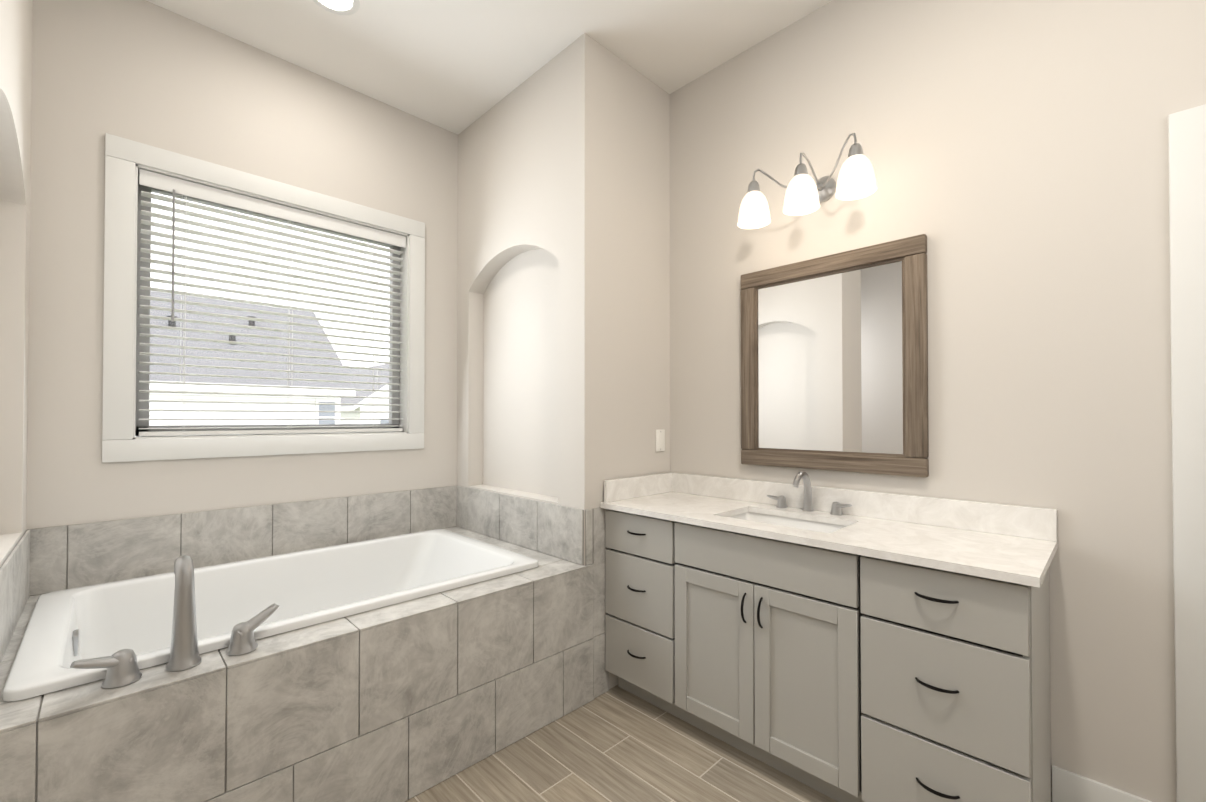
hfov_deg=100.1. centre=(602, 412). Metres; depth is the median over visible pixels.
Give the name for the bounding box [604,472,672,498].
backsplash
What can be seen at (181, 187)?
window blind
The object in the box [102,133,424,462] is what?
window unit
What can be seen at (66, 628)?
bathtub
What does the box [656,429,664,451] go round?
electrical outlet plate
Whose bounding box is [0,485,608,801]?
tub deck
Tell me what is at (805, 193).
sconce
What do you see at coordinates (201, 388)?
house
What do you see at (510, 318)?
wall
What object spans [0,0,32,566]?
wall
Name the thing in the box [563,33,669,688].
wall
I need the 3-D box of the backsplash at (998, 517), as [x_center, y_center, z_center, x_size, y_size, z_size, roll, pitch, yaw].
[0.899,0.364,2.148,0.020,0.100,1.538,1,-1,-45]
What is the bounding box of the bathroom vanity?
[601,491,1056,801]
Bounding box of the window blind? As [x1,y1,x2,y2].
[138,169,405,435]
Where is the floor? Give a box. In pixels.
[405,685,837,801]
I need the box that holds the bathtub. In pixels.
[2,529,537,701]
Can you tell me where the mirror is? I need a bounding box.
[741,234,928,476]
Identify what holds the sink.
in the bathroom vanity
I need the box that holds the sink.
[729,512,846,532]
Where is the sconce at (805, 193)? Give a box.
[737,133,876,228]
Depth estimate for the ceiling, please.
2.32 m
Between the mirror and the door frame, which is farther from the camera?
the mirror
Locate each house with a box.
[149,291,355,435]
[340,364,395,432]
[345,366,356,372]
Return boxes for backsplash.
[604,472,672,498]
[673,472,1056,538]
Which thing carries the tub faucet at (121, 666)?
on the tub deck
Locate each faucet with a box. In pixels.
[70,555,278,687]
[767,471,851,514]
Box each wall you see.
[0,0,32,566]
[26,0,457,595]
[457,51,562,557]
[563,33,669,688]
[670,0,1205,801]
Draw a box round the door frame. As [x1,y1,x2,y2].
[1168,104,1205,801]
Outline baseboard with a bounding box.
[1052,765,1151,801]
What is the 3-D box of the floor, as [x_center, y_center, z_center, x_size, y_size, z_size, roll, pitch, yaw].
[-0.310,1.323,0.521,4.317,0.080,4.796,1,-1,-45]
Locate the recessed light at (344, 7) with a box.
[312,0,359,14]
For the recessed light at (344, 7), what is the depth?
2.13 m
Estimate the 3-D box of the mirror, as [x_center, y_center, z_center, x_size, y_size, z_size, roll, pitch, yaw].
[0.924,-0.207,2.122,0.032,0.894,0.757,1,-1,-45]
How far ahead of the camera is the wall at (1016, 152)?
1.69 m
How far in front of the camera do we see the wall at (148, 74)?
2.19 m
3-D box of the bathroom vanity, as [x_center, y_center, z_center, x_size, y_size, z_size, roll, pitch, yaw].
[0.715,0.856,1.962,0.535,0.887,1.538,1,-1,-45]
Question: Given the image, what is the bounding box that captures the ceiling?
[146,0,832,134]
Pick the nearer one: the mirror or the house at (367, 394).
the mirror
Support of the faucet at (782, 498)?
on the bathroom vanity

